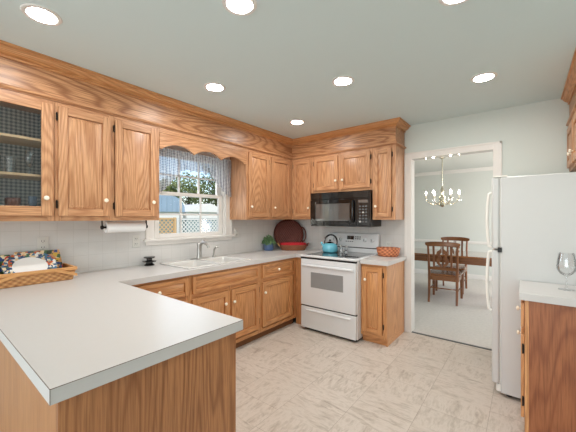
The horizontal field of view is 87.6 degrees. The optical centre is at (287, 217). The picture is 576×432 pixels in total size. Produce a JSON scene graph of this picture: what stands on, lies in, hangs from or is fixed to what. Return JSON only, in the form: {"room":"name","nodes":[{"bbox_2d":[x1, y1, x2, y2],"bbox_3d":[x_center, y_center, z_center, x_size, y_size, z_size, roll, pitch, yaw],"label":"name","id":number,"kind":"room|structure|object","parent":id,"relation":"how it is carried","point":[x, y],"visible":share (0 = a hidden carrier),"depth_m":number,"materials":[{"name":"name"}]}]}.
{"room":"kitchen","nodes":[
{"label":"kitchen","id":0,"kind":"room"},
{"bbox_2d":[0,0,575,172],"bbox_3d":[0.508,-1.233,2.898,6.300,0.250,10.900,0,0,38],"label":"ceiling","id":1,"kind":"structure","parent":0,"point":[414,61],"depth_m":2.02,"materials":[{"name":"paint"}]},
{"bbox_2d":[20,3,62,25],"bbox_3d":[-1.342,-1.103,1.639,0.180,0.008,0.180,0,0,38],"label":"recessed light","id":2,"kind":"object","parent":1,"relation":"in","point":[38,13],"visible":1,"depth_m":1.63,"materials":[{"name":"white paint"}]},
{"bbox_2d":[26,7,56,22],"bbox_3d":[-1.342,-1.103,1.639,0.132,0.001,0.132,0,0,38],"label":"diffuser","id":3,"kind":"object","parent":2,"relation":"attached to","point":[38,14],"depth_m":1.63,"materials":[{"name":"white plastic"}]},
{"bbox_2d":[0,56,291,159],"bbox_3d":[-1.240,-0.968,2.930,0.318,0.278,3.782,0,0,38],"label":"soffit","id":4,"kind":"structure","parent":1,"relation":"attached to","point":[16,73],"depth_m":2.48,"materials":[{"name":"brown wood"}]},
{"bbox_2d":[204,82,225,91],"bbox_3d":[-0.620,-1.103,2.544,0.180,0.008,0.180,0,0,38],"label":"recessed light","id":5,"kind":"object","parent":1,"relation":"in","point":[212,86],"visible":1,"depth_m":2.54,"materials":[{"name":"white plastic"}]},
{"bbox_2d":[207,84,222,90],"bbox_3d":[-0.620,-1.103,2.544,0.132,0.001,0.132,0,0,38],"label":"diffuser","id":6,"kind":"object","parent":5,"relation":"attached to","point":[211,87],"depth_m":2.54,"materials":[{"name":"white plastic"}]},
{"bbox_2d":[222,0,256,15],"bbox_3d":[-0.250,-1.103,1.553,0.180,0.008,0.180,0,0,38],"label":"recessed light","id":7,"kind":"object","parent":1,"relation":"in","point":[236,7],"visible":1,"depth_m":1.57,"materials":[{"name":"white"}]},
{"bbox_2d":[227,0,252,12],"bbox_3d":[-0.250,-1.103,1.553,0.132,0.001,0.132,0,0,38],"label":"diffuser","id":8,"kind":"object","parent":7,"relation":"attached to","point":[233,6],"depth_m":1.57,"materials":[{"name":"white plastic"}]},
{"bbox_2d":[290,119,304,124],"bbox_3d":[0.105,-1.103,3.469,0.180,0.008,0.180,0,0,38],"label":"recessed light","id":9,"kind":"object","parent":1,"relation":"in","point":[297,121],"visible":1,"depth_m":3.47,"materials":[{"name":"white plastic"}]},
{"bbox_2d":[291,121,302,123],"bbox_3d":[0.105,-1.103,3.469,0.132,0.001,0.132,0,0,38],"label":"diffuser","id":10,"kind":"object","parent":9,"relation":"attached to","point":[292,122],"depth_m":3.47,"materials":[{"name":"white plastic"}]},
{"bbox_2d":[332,76,353,85],"bbox_3d":[0.445,-1.103,2.431,0.180,0.008,0.180,0,0,38],"label":"recessed light","id":11,"kind":"object","parent":1,"relation":"in","point":[341,80],"visible":1,"depth_m":2.42,"materials":[{"name":"white"}]},
{"bbox_2d":[335,78,350,84],"bbox_3d":[0.445,-1.103,2.431,0.132,0.001,0.132,0,0,38],"label":"diffuser","id":12,"kind":"object","parent":11,"relation":"attached to","point":[338,81],"depth_m":2.43,"materials":[{"name":"white plastic"}]},
{"bbox_2d":[425,157,460,206],"bbox_3d":[2.775,-0.650,5.402,0.603,0.914,0.574,0,0,38],"label":"chandelier","id":13,"kind":"object","parent":1,"relation":"hanging from","point":[442,198],"visible":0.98,"depth_m":5.38,"materials":[{"name":"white metal"}]},
{"bbox_2d":[438,0,467,5],"bbox_3d":[0.838,-1.103,1.477,0.180,0.008,0.180,0,0,38],"label":"recessed light","id":14,"kind":"object","parent":1,"relation":"in","point":[443,2],"visible":1,"depth_m":1.53,"materials":[{"name":"white"}]},
{"bbox_2d":[444,0,461,2],"bbox_3d":[0.838,-1.103,1.477,0.132,0.001,0.132,0,0,38],"label":"diffuser","id":15,"kind":"object","parent":14,"relation":"attached to","point":[445,1],"depth_m":1.53,"materials":[{"name":"white plastic"}]},
{"bbox_2d":[470,72,496,82],"bbox_3d":[1.542,-1.103,2.367,0.180,0.008,0.180,0,0,38],"label":"recessed light","id":16,"kind":"object","parent":1,"relation":"in","point":[487,76],"visible":1,"depth_m":2.36,"materials":[{"name":"white"}]},
{"bbox_2d":[474,74,493,81],"bbox_3d":[1.542,-1.103,2.367,0.132,0.001,0.132,0,0,38],"label":"diffuser","id":17,"kind":"object","parent":16,"relation":"attached to","point":[480,77],"depth_m":2.36,"materials":[{"name":"white plastic"}]},
{"bbox_2d":[236,273,524,431],"bbox_3d":[0.508,1.420,2.898,6.300,0.104,10.900,0,0,38],"label":"floor","id":18,"kind":"structure","parent":0,"point":[294,377],"depth_m":2.57,"materials":[{"name":"beige tile"}]},
{"bbox_2d":[0,333,235,431],"bbox_3d":[-1.178,0.939,1.708,1.930,0.866,0.702,0,0,38],"label":"base cabinet","id":19,"kind":"object","parent":18,"relation":"on","point":[194,390],"visible":0.38,"depth_m":1.10,"materials":[{"name":"brown wood"}]},
{"bbox_2d":[0,248,321,405],"bbox_3d":[-0.317,0.483,2.779,1.942,0.044,3.496,0,0,38],"label":"countertop","id":20,"kind":"structure","parent":19,"relation":"on","point":[87,331],"depth_m":1.31,"materials":[{"name":"grey laminate"}]},
{"bbox_2d":[0,263,76,288],"bbox_3d":[-1.905,0.410,2.068,0.301,0.100,0.695,0,0,38],"label":"basket","id":21,"kind":"object","parent":20,"relation":"on","point":[67,272],"visible":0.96,"depth_m":2.08,"materials":[{"name":"brown wicker"}]},
{"bbox_2d":[0,255,9,273],"bbox_3d":[-2.020,0.338,2.102,0.043,0.148,0.115,0,0,38],"label":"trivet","id":22,"kind":"object","parent":21,"relation":"in","point":[2,257],"visible":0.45,"depth_m":2.12,"materials":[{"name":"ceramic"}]},
{"bbox_2d":[1,251,56,273],"bbox_3d":[-1.837,0.342,2.145,0.182,0.191,0.307,0,0,38],"label":"oval platter","id":23,"kind":"object","parent":21,"relation":"in","point":[30,260],"visible":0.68,"depth_m":2.16,"materials":[{"name":"ceramic"}]},
{"bbox_2d":[14,249,62,267],"bbox_3d":[-1.881,0.334,2.279,0.048,0.167,0.290,0,0,38],"label":"serving tray","id":24,"kind":"object","parent":21,"relation":"in","point":[55,254],"visible":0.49,"depth_m":2.35,"materials":[{"name":"ceramic"}]},
{"bbox_2d":[142,256,156,265],"bbox_3d":[-1.343,0.416,2.911,0.128,0.088,0.128,0,0,38],"label":"dish","id":25,"kind":"object","parent":20,"relation":"on","point":[149,262],"visible":1,"depth_m":2.88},
{"bbox_2d":[190,240,209,259],"bbox_3d":[-0.932,0.346,3.278,0.180,0.207,0.220,0,0,38],"label":"faucet","id":26,"kind":"object","parent":20,"relation":"on","point":[199,244],"visible":1,"depth_m":3.29,"materials":[{"name":"silver metal"}]},
{"bbox_2d":[160,255,250,268],"bbox_3d":[-0.841,0.540,3.148,0.503,0.181,0.790,0,0,38],"label":"sink","id":27,"kind":"object","parent":20,"relation":"in","point":[210,261],"visible":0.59,"depth_m":3.17,"materials":[{"name":"white ceramic"}]},
{"bbox_2d":[212,246,218,256],"bbox_3d":[-0.838,0.385,3.469,0.078,0.130,0.043,0,0,11],"label":"sprayer","id":28,"kind":"object","parent":27,"relation":"on","point":[215,247],"visible":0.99,"depth_m":3.46,"materials":[{"name":"silver metal"}]},
{"bbox_2d":[261,234,275,250],"bbox_3d":[-0.263,0.343,4.265,0.201,0.233,0.213,0,0,38],"label":"potted plant","id":29,"kind":"object","parent":20,"relation":"on","point":[268,243],"visible":1,"depth_m":4.21,"materials":[{"name":"green plant"}]},
{"bbox_2d":[274,219,305,244],"bbox_3d":[0.029,0.237,4.497,0.493,0.436,0.142,0,0,-7],"label":"wicker tray","id":30,"kind":"object","parent":20,"relation":"on","point":[287,230],"visible":0.88,"depth_m":4.51,"materials":[{"name":"red wicker"}]},
{"bbox_2d":[277,242,308,250],"bbox_3d":[0.075,0.404,4.304,0.462,0.112,0.220,0,0,-6],"label":"basket tray","id":31,"kind":"object","parent":20,"relation":"on","point":[287,246],"visible":1,"depth_m":4.22,"materials":[{"name":"brown wicker"}]},
{"bbox_2d":[131,276,188,302],"bbox_3d":[-1.290,0.939,2.589,0.648,0.866,0.632,0,0,38],"label":"base cabinet","id":32,"kind":"object","parent":18,"relation":"on","point":[175,288],"visible":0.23,"depth_m":2.52,"materials":[{"name":"brown wood"}]},
{"bbox_2d":[189,264,259,347],"bbox_3d":[-0.813,0.939,3.193,0.648,0.866,0.904,0,0,38],"label":"base cabinet","id":33,"kind":"object","parent":18,"relation":"on","point":[234,292],"visible":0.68,"depth_m":3.07,"materials":[{"name":"brown wood"}]},
{"bbox_2d":[257,257,300,338],"bbox_3d":[-0.092,0.939,4.019,0.753,0.866,1.282,0,0,38],"label":"base cabinet","id":34,"kind":"object","parent":18,"relation":"on","point":[280,280],"visible":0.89,"depth_m":3.63,"materials":[{"name":"brown wood"}]},
{"bbox_2d":[301,232,379,341],"bbox_3d":[0.657,0.787,3.753,0.747,1.167,0.749,0,0,38],"label":"stove","id":35,"kind":"object","parent":18,"relation":"on","point":[330,282],"visible":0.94,"depth_m":3.50,"materials":[{"name":"white metal"}]},
{"bbox_2d":[320,234,337,252],"bbox_3d":[0.553,0.331,3.965,0.212,0.239,0.208,0,0,38],"label":"kettle","id":36,"kind":"object","parent":35,"relation":"on","point":[328,247],"visible":1,"depth_m":3.90,"materials":[{"name":"teal metal"}]},
{"bbox_2d":[361,261,403,346],"bbox_3d":[1.099,0.939,3.474,0.288,0.866,0.648,0,0,38],"label":"base cabinet","id":37,"kind":"object","parent":18,"relation":"on","point":[382,287],"visible":0.84,"depth_m":3.27,"materials":[{"name":"brown wood"}]},
{"bbox_2d":[360,255,405,265],"bbox_3d":[1.113,0.483,3.474,0.310,0.044,0.632,0,0,38],"label":"countertop","id":38,"kind":"structure","parent":37,"relation":"on","point":[374,260],"depth_m":3.32,"materials":[{"name":"grey laminate"}]},
{"bbox_2d":[376,247,399,256],"bbox_3d":[1.205,0.408,3.615,0.277,0.103,0.215,0,0,38],"label":"basket","id":39,"kind":"object","parent":38,"relation":"on","point":[382,251],"visible":1,"depth_m":3.53,"materials":[{"name":"orange wicker"}]},
{"bbox_2d":[425,242,463,305],"bbox_3d":[2.610,0.874,4.995,0.504,0.994,0.642,0,0,35],"label":"dining chair","id":40,"kind":"object","parent":18,"relation":"on","point":[451,274],"visible":1,"depth_m":4.81,"materials":[{"name":"brown wood"}]},
{"bbox_2d":[435,237,469,293],"bbox_3d":[3.135,0.874,5.736,0.504,0.994,0.642,0,0,38],"label":"dining chair","id":41,"kind":"object","parent":18,"relation":"on","point":[461,267],"visible":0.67,"depth_m":5.80,"materials":[{"name":"brown wood"}]},
{"bbox_2d":[414,248,491,266],"bbox_3d":[2.881,0.988,5.254,1.800,0.761,0.900,0,0,38],"label":"dining table","id":42,"kind":"object","parent":18,"relation":"on","point":[420,254],"visible":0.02,"depth_m":4.98,"materials":[{"name":"brown wood"}]},
{"bbox_2d":[485,172,575,398],"bbox_3d":[2.084,0.523,2.394,0.802,1.696,0.734,0,0,38],"label":"refrigerator","id":43,"kind":"object","parent":18,"relation":"on","point":[534,216],"visible":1,"depth_m":2.23,"materials":[{"name":"white metal"}]},
{"bbox_2d":[516,300,575,431],"bbox_3d":[1.823,0.939,1.847,0.672,0.866,0.456,0,0,38],"label":"base cabinet","id":44,"kind":"object","parent":18,"relation":"on","point":[548,331],"visible":0.84,"depth_m":1.78,"materials":[{"name":"brown wood"}]},
{"bbox_2d":[519,280,575,306],"bbox_3d":[1.827,0.483,1.836,0.652,0.044,0.475,0,0,38],"label":"countertop","id":45,"kind":"structure","parent":44,"relation":"on","point":[549,293],"depth_m":1.84,"materials":[{"name":"grey laminate"}]},
{"bbox_2d":[556,252,575,290],"bbox_3d":[1.786,0.343,1.926,0.100,0.235,0.100,0,0,38],"label":"wine glass","id":46,"kind":"object","parent":45,"relation":"on","point":[559,253],"visible":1,"depth_m":1.92,"materials":[{"name":"clear glass"}]},
{"bbox_2d":[414,170,492,275],"bbox_3d":[3.822,0.132,7.089,6.300,2.480,0.134,0,0,38],"label":"wall","id":47,"kind":"structure","parent":0,"point":[465,218],"depth_m":6.97,"materials":[{"name":"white paint"}]},
{"bbox_2d":[414,239,491,244],"bbox_3d":[3.774,0.554,7.027,6.100,0.065,0.022,0,0,38],"label":"trim","id":48,"kind":"structure","parent":47,"relation":"attached to","point":[417,240],"depth_m":6.97,"materials":[{"name":"white paint"}]},
{"bbox_2d":[414,268,491,280],"bbox_3d":[3.776,1.317,7.030,6.100,0.101,0.015,0,0,38],"label":"baseboard","id":49,"kind":"structure","parent":47,"relation":"attached to","point":[423,271],"depth_m":6.75,"materials":[{"name":"white paint"}]},
{"bbox_2d":[414,166,492,176],"bbox_3d":[3.762,-1.071,7.013,6.100,0.075,0.060,0,0,38],"label":"trim","id":50,"kind":"structure","parent":47,"relation":"attached to","point":[480,168],"depth_m":6.93,"materials":[{"name":"white paint"}]},
{"bbox_2d":[404,98,569,176],"bbox_3d":[1.886,0.132,3.351,4.700,2.480,0.120,0,0,38],"label":"wall","id":51,"kind":"structure","parent":0,"point":[533,136],"depth_m":2.98,"materials":[{"name":"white paint"}]},
{"bbox_2d":[0,82,405,159],"bbox_3d":[-0.427,-0.851,2.490,1.503,0.039,4.099,0,0,38],"label":"trim","id":52,"kind":"structure","parent":51,"relation":"attached to","point":[3,85],"depth_m":2.72,"materials":[{"name":"brown wood"}]},
{"bbox_2d":[0,40,410,145],"bbox_3d":[-0.409,-1.070,2.475,1.551,0.074,4.099,0,0,38],"label":"trim","id":53,"kind":"structure","parent":51,"relation":"attached to","point":[8,50],"depth_m":2.70,"materials":[{"name":"brown wood"}]},
{"bbox_2d":[292,157,311,219],"bbox_3d":[0.276,-0.403,4.313,0.342,0.850,0.365,0,0,38],"label":"upper cabinet","id":54,"kind":"object","parent":51,"relation":"attached to","point":[301,168],"visible":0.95,"depth_m":4.19,"materials":[{"name":"brown wood"}]},
{"bbox_2d":[312,148,372,192],"bbox_3d":[0.749,-0.581,3.939,0.860,0.494,0.365,0,0,38],"label":"upper cabinet","id":55,"kind":"object","parent":51,"relation":"attached to","point":[353,170],"visible":0.93,"depth_m":3.79,"materials":[{"name":"brown wood"}]},
{"bbox_2d":[311,190,380,226],"bbox_3d":[0.734,-0.111,3.923,0.847,0.440,0.396,0,0,38],"label":"microwave","id":56,"kind":"object","parent":51,"relation":"attached to","point":[345,208],"visible":0.98,"depth_m":3.76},
{"bbox_2d":[291,219,403,255],"bbox_3d":[0.710,0.076,4.201,1.800,0.829,0.006,0,0,38],"label":"backsplash","id":57,"kind":"structure","parent":51,"relation":"attached to","point":[389,230],"depth_m":3.99,"materials":[{"name":"grey tile"}]},
{"bbox_2d":[292,127,404,159],"bbox_3d":[0.611,-0.968,4.079,1.797,0.278,0.317,0,0,38],"label":"trim","id":58,"kind":"structure","parent":51,"relation":"attached to","point":[391,134],"depth_m":3.73,"materials":[{"name":"brown wood"}]},
{"bbox_2d":[373,145,403,219],"bbox_3d":[1.194,-0.403,3.587,0.272,0.850,0.365,0,0,38],"label":"upper cabinet","id":59,"kind":"object","parent":51,"relation":"attached to","point":[388,161],"visible":1,"depth_m":3.47,"materials":[{"name":"brown wood"}]},
{"bbox_2d":[386,241,390,246],"bbox_3d":[1.258,0.352,3.757,0.072,0.116,0.008,0,0,38],"label":"wall outlet","id":60,"kind":"object","parent":51,"relation":"attached to","point":[388,243],"visible":0.7,"depth_m":3.76,"materials":[{"name":"grey plastic"}]},
{"bbox_2d":[412,331,491,350],"bbox_3d":[1.805,1.369,3.357,0.838,0.006,0.030,0,0,38],"label":"trim","id":61,"kind":"structure","parent":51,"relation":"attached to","point":[412,331],"depth_m":3.32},
{"bbox_2d":[404,141,501,332],"bbox_3d":[1.833,0.327,3.393,0.838,2.090,0.128,0,0,38],"label":"door frame","id":62,"kind":"structure","parent":51,"relation":"in","point":[475,152],"depth_m":3.63,"materials":[{"name":"white paint"}]},
{"bbox_2d":[561,48,575,104],"bbox_3d":[2.327,-1.070,2.237,0.365,0.074,1.077,0,0,38],"label":"trim","id":63,"kind":"structure","parent":51,"relation":"attached to","point":[570,84],"depth_m":2.39,"materials":[{"name":"brown wood"}]},
{"bbox_2d":[566,103,575,125],"bbox_3d":[2.351,-0.851,2.240,0.331,0.039,1.043,0,0,38],"label":"trim","id":64,"kind":"structure","parent":51,"relation":"attached to","point":[574,107],"depth_m":2.46,"materials":[{"name":"brown wood"}]},
{"bbox_2d":[569,89,575,115],"bbox_3d":[2.368,-0.968,2.242,0.308,0.278,1.019,0,0,38],"label":"trim","id":65,"kind":"structure","parent":51,"relation":"attached to","point":[573,100],"depth_m":2.55,"materials":[{"name":"brown wood"}]},
{"bbox_3d":[-2.051,0.132,2.257,0.120,2.480,6.720,0,0,38],"label":"wall","id":66,"kind":"structure","parent":0,"visible":0},
{"bbox_2d":[0,88,53,220],"bbox_3d":[-2.056,-0.403,1.858,0.365,0.850,0.928,0,0,38],"label":"display cabinet","id":67,"kind":"object","parent":66,"relation":"attached to","point":[26,121],"visible":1,"depth_m":2.14,"materials":[{"name":"brown wood"}]},
{"bbox_2d":[4,156,16,171],"bbox_3d":[-1.916,-0.363,2.074,0.068,0.120,0.067,0,0,38],"label":"drinking glass","id":68,"kind":"object","parent":67,"relation":"on","point":[4,156],"visible":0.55,"depth_m":2.07,"materials":[{"name":"white"}]},
{"bbox_2d":[4,197,20,205],"bbox_3d":[-1.902,-0.103,2.075,0.084,0.070,0.084,0,0,38],"label":"mug","id":69,"kind":"object","parent":67,"relation":"in","point":[9,201],"visible":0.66,"depth_m":2.04,"materials":[{"name":"ceramic"}]},
{"bbox_2d":[0,132,40,147],"bbox_3d":[-2.084,-0.544,1.879,0.272,0.018,0.889,0,0,38],"label":"shelf","id":70,"kind":"object","parent":67,"relation":"attached to","point":[7,140],"depth_m":2.10,"materials":[{"name":"brown wood"}]},
{"bbox_2d":[0,171,40,180],"bbox_3d":[-2.084,-0.294,1.879,0.272,0.018,0.889,0,0,38],"label":"shelf","id":71,"kind":"object","parent":67,"relation":"attached to","point":[4,176],"depth_m":2.10,"materials":[{"name":"brown wood"}]},
{"bbox_2d":[24,151,34,166],"bbox_3d":[-1.846,-0.389,2.146,0.064,0.170,0.063,0,0,38],"label":"stemmed glass","id":72,"kind":"object","parent":67,"relation":"on","point":[32,164],"visible":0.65,"depth_m":2.14,"materials":[{"name":"white"}]},
{"bbox_2d":[28,196,36,205],"bbox_3d":[-1.829,-0.111,2.151,0.052,0.085,0.052,0,0,38],"label":"tumbler","id":73,"kind":"object","parent":67,"relation":"in","point":[32,200],"visible":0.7,"depth_m":2.13,"materials":[{"name":"blue glass"}]},
{"bbox_2d":[37,237,48,250],"bbox_3d":[-1.903,0.206,2.331,0.008,0.116,0.072,0,0,38],"label":"wall outlet","id":74,"kind":"object","parent":66,"relation":"attached to","point":[42,242],"visible":0.86,"depth_m":2.33,"materials":[{"name":"grey plastic"}]},
{"bbox_2d":[40,245,45,249],"bbox_3d":[-1.901,0.230,2.329,0.003,0.034,0.034,0,0,38],"label":"socket","id":75,"kind":"object","parent":74,"relation":"attached to","point":[42,247],"depth_m":2.33,"materials":[{"name":"grey plastic"}]},
{"bbox_2d":[54,102,158,220],"bbox_3d":[-1.526,-0.403,2.529,0.365,0.850,0.778,0,0,38],"label":"upper cabinet","id":76,"kind":"object","parent":66,"relation":"attached to","point":[106,167],"visible":1,"depth_m":2.38,"materials":[{"name":"brown wood"}]},
{"bbox_2d":[100,220,147,229],"bbox_3d":[-1.424,0.060,2.631,0.036,0.074,0.384,0,0,38],"label":"paper towel holder","id":77,"kind":"object","parent":76,"relation":"attached to","point":[102,227],"visible":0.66,"depth_m":2.49,"materials":[{"name":"brown metal"}]},
{"bbox_2d":[104,221,145,232],"bbox_3d":[-1.423,0.079,2.632,0.092,0.092,0.318,0,0,38],"label":"paper towel roll","id":78,"kind":"object","parent":77,"relation":"on","point":[112,227],"visible":0.98,"depth_m":2.59,"materials":[{"name":"white paper"}]},
{"bbox_2d":[132,235,139,247],"bbox_3d":[-1.461,0.226,2.889,0.008,0.116,0.072,0,0,38],"label":"wall outlet","id":79,"kind":"object","parent":66,"relation":"attached to","point":[135,238],"visible":1,"depth_m":2.88,"materials":[{"name":"grey plastic"}]},
{"bbox_2d":[0,219,284,272],"bbox_3d":[-1.297,0.241,3.110,0.006,0.439,4.194,0,0,38],"label":"backsplash","id":80,"kind":"structure","parent":66,"relation":"attached to","point":[83,245],"depth_m":2.68,"materials":[{"name":"grey tile"}]},
{"bbox_2d":[143,146,234,245],"bbox_3d":[-1.100,-0.266,3.424,0.165,1.085,1.150,0,0,38],"label":"window","id":81,"kind":"structure","parent":66,"relation":"in","point":[224,224],"depth_m":3.47,"materials":[{"name":"white paint"}]},
{"bbox_2d":[159,147,231,196],"bbox_3d":[-1.003,-0.486,3.369,0.059,0.476,0.965,0,0,38],"label":"curtain","id":82,"kind":"object","parent":81,"relation":"hanging from","point":[172,162],"visible":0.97,"depth_m":3.30,"materials":[{"name":"white fabric"}]},
{"bbox_2d":[234,228,238,236],"bbox_3d":[-0.667,0.194,3.893,0.008,0.116,0.072,0,0,38],"label":"wall outlet","id":83,"kind":"object","parent":66,"relation":"attached to","point":[236,230],"visible":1,"depth_m":3.89,"materials":[{"name":"grey plastic"}]},
{"bbox_2d":[230,149,291,219],"bbox_3d":[-0.229,-0.403,4.169,0.365,0.850,1.218,0,0,38],"label":"upper cabinet","id":84,"kind":"object","parent":66,"relation":"attached to","point":[261,188],"visible":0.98,"depth_m":3.79,"materials":[{"name":"brown wood"}]},
{"bbox_2d":[159,128,245,164],"bbox_3d":[-0.846,-0.732,3.184,0.023,0.192,1.090,0,0,38],"label":"window valance","id":85,"kind":"object","parent":84,"relation":"attached to","point":[193,144],"visible":1,"depth_m":3.08,"materials":[{"name":"brown wood"}]},
{"bbox_3d":[1.860,0.132,1.255,0.120,2.480,3.200,0,0,38],"label":"wall","id":86,"kind":"structure","parent":0,"visible":0},
{"bbox_2d":[566,112,575,171],"bbox_3d":[2.349,-0.623,2.257,0.355,0.410,1.019,0,0,38],"label":"upper cabinet","id":87,"kind":"object","parent":86,"relation":"attached to","point":[571,131],"visible":1,"depth_m":2.45,"materials":[{"name":"brown wood"}]},
{"label":"outside","id":88,"kind":"structure","parent":0,"visible":0},
{"bbox_3d":[-17.374,1.772,31.254,59.870,0.200,100.000,0,0,38],"label":"yard","id":89,"kind":"structure","parent":88,"visible":0},
{"bbox_2d":[159,217,175,233],"bbox_3d":[-4.893,0.827,11.465,0.090,1.690,1.330,0,0,38],"label":"lattice fence","id":90,"kind":"object","parent":89,"relation":"on","point":[173,219],"visible":0.31,"depth_m":11.70,"materials":[{"name":"beige wood"}]},
{"bbox_2d":[159,195,184,233],"bbox_3d":[-8.239,0.222,16.317,2.930,2.900,4.100,0,0,38],"label":"barn","id":91,"kind":"object","parent":89,"relation":"on","point":[167,204],"visible":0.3,"depth_m":16.29,"materials":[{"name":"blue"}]},
{"bbox_2d":[163,177,186,200],"bbox_3d":[-10.155,-1.143,23.752,3.135,5.647,4.225,0,0,38],"label":"tree","id":92,"kind":"object","parent":89,"relation":"on","point":[173,187],"visible":0.2,"depth_m":24.08,"materials":[{"name":"green plant"}]},
{"bbox_2d":[172,172,208,204],"bbox_3d":[-10.463,-1.536,31.650,4.219,6.431,4.515,0,0,38],"label":"tree","id":93,"kind":"object","parent":89,"relation":"on","point":[195,200],"visible":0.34,"depth_m":31.13,"materials":[{"name":"green plant"}]},
{"bbox_2d":[176,218,216,232],"bbox_3d":[-3.692,0.842,13.015,0.090,1.660,2.530,0,0,38],"label":"lattice fence","id":94,"kind":"object","parent":89,"relation":"on","point":[177,219],"visible":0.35,"depth_m":12.70,"materials":[{"name":"white wood"}]},
{"bbox_2d":[183,204,216,232],"bbox_3d":[-5.727,0.397,19.035,2.500,2.550,3.120,0,0,38],"label":"garden shed","id":95,"kind":"object","parent":89,"relation":"on","point":[192,208],"visible":0.27,"depth_m":17.95,"materials":[{"name":"white"}]},
{"bbox_2d":[196,175,216,205],"bbox_3d":[-6.622,-2.092,27.020,4.064,7.543,4.500,0,0,38],"label":"tree","id":96,"kind":"object","parent":89,"relation":"on","point":[212,191],"visible":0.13,"depth_m":26.52,"materials":[{"name":"green plant"}]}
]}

